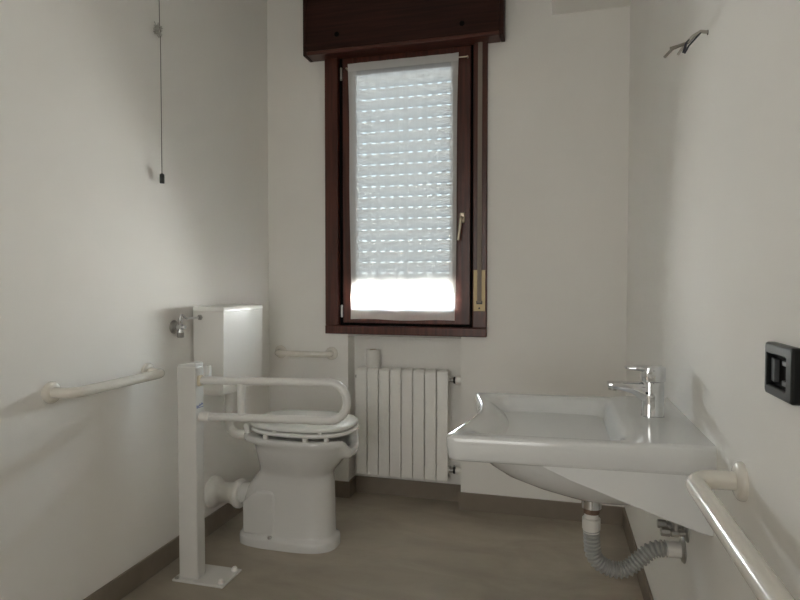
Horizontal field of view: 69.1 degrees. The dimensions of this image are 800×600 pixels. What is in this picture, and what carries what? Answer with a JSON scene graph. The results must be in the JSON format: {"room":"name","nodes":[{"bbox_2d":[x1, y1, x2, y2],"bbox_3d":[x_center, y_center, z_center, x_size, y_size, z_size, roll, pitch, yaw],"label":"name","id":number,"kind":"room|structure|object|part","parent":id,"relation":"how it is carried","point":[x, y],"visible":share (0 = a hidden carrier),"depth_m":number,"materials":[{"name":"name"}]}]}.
{"room":"accessible bathroom","nodes":[
{"label":"accessible bathroom","id":0,"kind":"room"},
{"bbox_2d":[0,0,269,599],"bbox_3d":[-1.363,-0.299,1.558,0.200,2.950,4.466,0,2,15],"label":"wall","id":1,"kind":"structure","parent":0,"point":[99,257],"depth_m":2.21,"materials":[{"name":"white paint"}]},
{"bbox_2d":[41,363,164,403],"bbox_3d":[-1.052,0.302,2.151,0.106,0.074,0.548,0,2,15],"label":"grab rail","id":2,"kind":"object","parent":1,"relation":"attached to","point":[52,391],"visible":1,"depth_m":2.00,"materials":[{"name":"white plastic"}]},
{"bbox_2d":[83,503,242,599],"bbox_3d":[-1.285,1.133,1.484,0.010,0.093,4.046,0,2,15],"label":"baseboard","id":3,"kind":"structure","parent":1,"relation":"attached to","point":[132,578],"depth_m":2.41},
{"bbox_2d":[169,314,199,337],"bbox_3d":[-0.957,0.112,2.595,0.058,0.104,0.152,0,2,15],"label":"valve","id":4,"kind":"object","parent":1,"relation":"attached to","point":[175,327],"visible":1,"depth_m":2.54,"materials":[{"name":"silver metal"}]},
{"bbox_2d":[204,475,246,507],"bbox_3d":[-0.845,0.941,2.835,0.168,0.152,0.152,0,2,15],"label":"connector","id":5,"kind":"object","parent":1,"relation":"attached to","point":[217,491],"visible":0.87,"depth_m":2.79,"materials":[{"name":"white plastic"}]},
{"bbox_2d":[193,304,262,395],"bbox_3d":[-0.830,0.233,2.832,0.185,0.416,0.372,0,2,15],"label":"cistern","id":6,"kind":"object","parent":1,"relation":"attached to","point":[227,338],"visible":0.84,"depth_m":2.68,"materials":[{"name":"white ceramic"}]},
{"bbox_3d":[-0.823,0.038,2.828,0.173,0.026,0.366,0,2,15],"label":"lid","id":7,"kind":"part","parent":6,"relation":"part of","materials":[{"name":"white ceramic"}]},
{"bbox_2d":[224,392,243,438],"bbox_3d":[-0.789,0.555,2.824,0.136,0.237,0.045,0,2,15],"label":"pipe","id":8,"kind":"object","parent":6,"relation":"attached to","point":[230,427],"visible":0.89,"depth_m":2.81,"materials":[{"name":"white plastic"}]},
{"bbox_2d":[121,492,643,599],"bbox_3d":[-0.534,1.267,0.496,2.371,0.120,5.816,0,2,15],"label":"floor","id":9,"kind":"structure","parent":0,"point":[391,547],"depth_m":2.55,"materials":[{"name":"brown tile"}]},
{"bbox_2d":[172,361,350,588],"bbox_3d":[-0.548,0.705,2.344,0.762,0.900,0.150,0,2,15],"label":"support rail","id":10,"kind":"object","parent":9,"relation":"on","point":[192,415],"visible":1,"depth_m":2.37,"materials":[{"name":"white metal"}]},
{"bbox_3d":[-0.863,0.707,2.401,0.087,0.876,0.058,0,2,15],"label":"post","id":11,"kind":"part","parent":10,"relation":"part of","materials":[{"name":"white metal"}]},
{"bbox_3d":[-0.804,1.148,2.425,0.233,0.009,0.150,0,2,15],"label":"plate","id":12,"kind":"part","parent":10,"relation":"part of","materials":[{"name":"white metal"}]},
{"bbox_2d":[238,410,358,553],"bbox_3d":[-0.484,0.847,2.751,0.587,0.594,0.372,0,2,15],"label":"toilet","id":13,"kind":"object","parent":9,"relation":"on","point":[289,505],"visible":0.83,"depth_m":2.65,"materials":[{"name":"white ceramic"}]},
{"bbox_3d":[-0.446,0.564,2.733,0.498,0.028,0.368,0,2,15],"label":"lid","id":14,"kind":"part","parent":13,"relation":"part of","materials":[{"name":"white plastic"}]},
{"bbox_3d":[-0.441,0.593,2.732,0.496,0.018,0.372,0,2,15],"label":"seat","id":15,"kind":"part","parent":13,"relation":"part of","materials":[{"name":"white plastic"}]},
{"bbox_2d":[267,0,629,506],"bbox_3d":[0.206,-0.345,3.233,1.971,2.950,0.179,0,2,15],"label":"wall","id":16,"kind":"structure","parent":0,"point":[557,208],"depth_m":3.03,"materials":[{"name":"white paint"}]},
{"bbox_2d":[275,345,337,359],"bbox_3d":[-0.554,0.305,3.313,0.391,0.074,0.092,0,2,15],"label":"grab rail","id":17,"kind":"object","parent":16,"relation":"attached to","point":[331,353],"visible":1,"depth_m":3.28,"materials":[{"name":"white plastic"}]},
{"bbox_2d":[303,0,505,61],"bbox_3d":[0.006,-1.581,3.107,1.096,0.472,0.102,0,2,15],"label":"box","id":18,"kind":"object","parent":16,"relation":"attached to","point":[340,29],"visible":1,"depth_m":3.08,"materials":[{"name":"brown wood"}]},
{"bbox_2d":[348,334,460,338],"bbox_3d":[0.042,0.188,3.297,0.645,0.030,0.189,0,2,15],"label":"trim","id":19,"kind":"structure","parent":16,"relation":"attached to","point":[348,334],"depth_m":3.20,"materials":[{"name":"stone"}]},
{"bbox_2d":[325,42,487,336],"bbox_3d":[0.027,-0.648,3.200,0.911,1.682,0.160,0,2,15],"label":"window","id":20,"kind":"structure","parent":16,"relation":"in","point":[468,322],"depth_m":3.17,"materials":[{"name":"brown wood"}]},
{"bbox_2d":[357,66,450,293],"bbox_3d":[0.046,-0.649,3.270,0.804,1.641,0.035,0,2,15],"label":"roller shutter","id":21,"kind":"object","parent":20,"relation":"attached to","point":[403,117],"visible":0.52,"depth_m":3.26,"materials":[{"name":"white plastic"}]},
{"bbox_3d":[0.319,-0.380,3.076,0.029,0.130,0.054,0,2,15],"label":"lever","id":22,"kind":"part","parent":20,"relation":"part of","materials":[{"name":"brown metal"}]},
{"bbox_3d":[0.333,-0.439,3.100,0.028,0.055,0.013,0,2,15],"label":"handle","id":23,"kind":"part","parent":20,"relation":"part of","materials":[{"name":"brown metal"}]},
{"bbox_2d":[473,42,484,310],"bbox_3d":[0.418,-0.642,3.046,0.062,1.404,0.009,0,2,15],"label":"belt","id":24,"kind":"object","parent":20,"relation":"attached to","point":[479,274],"visible":1,"depth_m":3.05,"materials":[{"name":"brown fabric"}]},
{"bbox_3d":[0.419,-0.050,3.065,0.062,0.218,0.004,0,2,15],"label":"winder plate","id":25,"kind":"part","parent":24,"relation":"part of","materials":[{"name":"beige metal"}]},
{"bbox_3d":[0.030,-1.286,3.153,0.686,0.010,0.024,0,2,15],"label":"curtain rod","id":26,"kind":"object","parent":20,"relation":"attached to","visible":0},
{"bbox_2d":[348,52,458,320],"bbox_3d":[0.010,-0.596,3.158,0.621,1.418,0.015,0,2,16],"label":"curtain","id":27,"kind":"object","parent":26,"relation":"hanging from","point":[358,311],"visible":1,"depth_m":3.17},
{"bbox_2d":[356,366,460,480],"bbox_3d":[0.047,0.685,3.272,0.613,0.604,0.113,0,2,15],"label":"radiator","id":28,"kind":"object","parent":16,"relation":"attached to","point":[403,415],"visible":0.98,"depth_m":3.23,"materials":[{"name":"white metal"}]},
{"bbox_2d":[365,349,379,367],"bbox_3d":[-0.153,0.331,3.307,0.077,0.100,0.077,1,2,40],"label":"toilet paper roll","id":29,"kind":"object","parent":28,"relation":"on","point":[372,356],"visible":1,"depth_m":3.27,"materials":[{"name":"white paper"}]},
{"bbox_2d":[335,475,622,525],"bbox_3d":[0.196,1.084,3.236,1.951,0.093,0.122,0,2,15],"label":"baseboard","id":30,"kind":"structure","parent":16,"relation":"attached to","point":[551,509],"depth_m":3.12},
{"bbox_2d":[552,0,631,14],"bbox_3d":[-0.330,-1.658,1.183,2.371,0.512,4.345,0,2,15],"label":"ceiling","id":31,"kind":"structure","parent":0,"point":[558,6],"depth_m":2.85,"materials":[{"name":"white paint"}]},
{"bbox_2d":[153,0,164,183],"bbox_3d":[-1.005,-1.143,2.409,0.026,1.309,0.047,1,2,26],"label":"pull cord","id":32,"kind":"object","parent":31,"relation":"hanging from","point":[157,27],"visible":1,"depth_m":2.42,"materials":[{"name":"grey fabric"}]},
{"bbox_3d":[-1.001,-1.158,2.418,0.009,1.280,0.003,0,2,15],"label":"cord","id":33,"kind":"part","parent":32,"relation":"part of","materials":[{"name":"grey fabric"}]},
{"bbox_2d":[625,0,799,599],"bbox_3d":[0.735,-0.283,1.000,0.200,2.950,4.466,0,2,15],"label":"wall","id":34,"kind":"structure","parent":0,"point":[713,257],"depth_m":1.27,"materials":[{"name":"white paint"}]},
{"bbox_2d":[446,393,716,536],"bbox_3d":[0.484,0.432,1.657,0.611,0.230,0.596,0,2,15],"label":"washbasin","id":35,"kind":"object","parent":34,"relation":"attached to","point":[595,449],"visible":0.96,"depth_m":1.41,"materials":[{"name":"white ceramic"}]},
{"bbox_2d":[581,500,686,578],"bbox_3d":[0.649,0.666,1.632,0.281,0.241,0.068,0,2,12],"label":"trap","id":36,"kind":"object","parent":35,"relation":"attached to","point":[591,522],"visible":0.96,"depth_m":1.63,"materials":[{"name":"grey plastic"}]},
{"bbox_2d":[582,513,600,534],"bbox_3d":[0.544,0.630,1.653,0.050,0.060,0.050,0,2,15],"label":"socket","id":37,"kind":"object","parent":36,"relation":"attached to","point":[591,522],"depth_m":1.63,"materials":[{"name":"white plastic"}]},
{"bbox_2d":[607,365,665,417],"bbox_3d":[0.655,0.251,1.613,0.150,0.140,0.056,0,2,15],"label":"tap","id":38,"kind":"object","parent":35,"relation":"on","point":[650,389],"visible":1,"depth_m":1.58,"materials":[{"name":"silver metal"}]},
{"bbox_3d":[0.676,0.202,1.606,0.105,0.042,0.054,0,2,15],"label":"lever","id":39,"kind":"part","parent":38,"relation":"part of","materials":[{"name":"silver metal"}]},
{"bbox_2d":[623,507,653,599],"bbox_3d":[0.610,1.147,0.980,0.010,0.093,4.046,0,2,15],"label":"baseboard","id":40,"kind":"structure","parent":34,"relation":"attached to","point":[642,579],"depth_m":2.47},
{"bbox_2d":[657,519,683,530],"bbox_3d":[0.754,0.590,1.619,0.068,0.119,0.044,0,2,15],"label":"angle valve","id":41,"kind":"object","parent":34,"relation":"attached to","point":[660,523],"visible":0.3,"depth_m":1.61,"materials":[{"name":"silver metal"}]},
{"bbox_3d":[0.733,0.627,1.626,0.024,0.025,0.025,0,2,15],"label":"knob","id":42,"kind":"part","parent":41,"relation":"part of","materials":[{"name":"silver metal"}]},
{"bbox_2d":[660,522,689,542],"bbox_3d":[0.740,0.591,1.567,0.068,0.119,0.044,0,2,15],"label":"angle valve","id":43,"kind":"object","parent":34,"relation":"attached to","point":[674,531],"visible":0.8,"depth_m":1.56,"materials":[{"name":"silver metal"}]},
{"bbox_3d":[0.719,0.628,1.574,0.024,0.025,0.025,0,2,15],"label":"knob","id":44,"kind":"part","parent":43,"relation":"part of","materials":[{"name":"silver metal"}]},
{"bbox_2d":[663,30,708,57],"bbox_3d":[0.689,-0.618,1.402,0.100,0.062,0.018,0,2,15],"label":"wire bundle","id":45,"kind":"object","parent":34,"relation":"attached to","point":[684,47],"visible":1,"depth_m":1.40,"materials":[{"name":"grey"}]},
{"bbox_2d":[685,461,794,599],"bbox_3d":[0.529,0.354,0.848,0.110,0.074,0.646,0,2,15],"label":"grab rail","id":46,"kind":"object","parent":34,"relation":"attached to","point":[764,583],"visible":1,"depth_m":0.87,"materials":[{"name":"white plastic"}]},
{"bbox_2d":[765,341,799,405],"bbox_3d":[0.597,0.112,0.908,0.013,0.085,0.116,0,2,15],"label":"wall socket","id":47,"kind":"object","parent":34,"relation":"attached to","point":[782,361],"visible":1,"depth_m":0.90,"materials":[{"name":"black plastic"}]},
{"bbox_3d":[0.604,0.113,0.913,0.003,0.051,0.080,0,2,15],"label":"module frame","id":48,"kind":"part","parent":47,"relation":"part of","materials":[{"name":"black plastic"}]}
]}

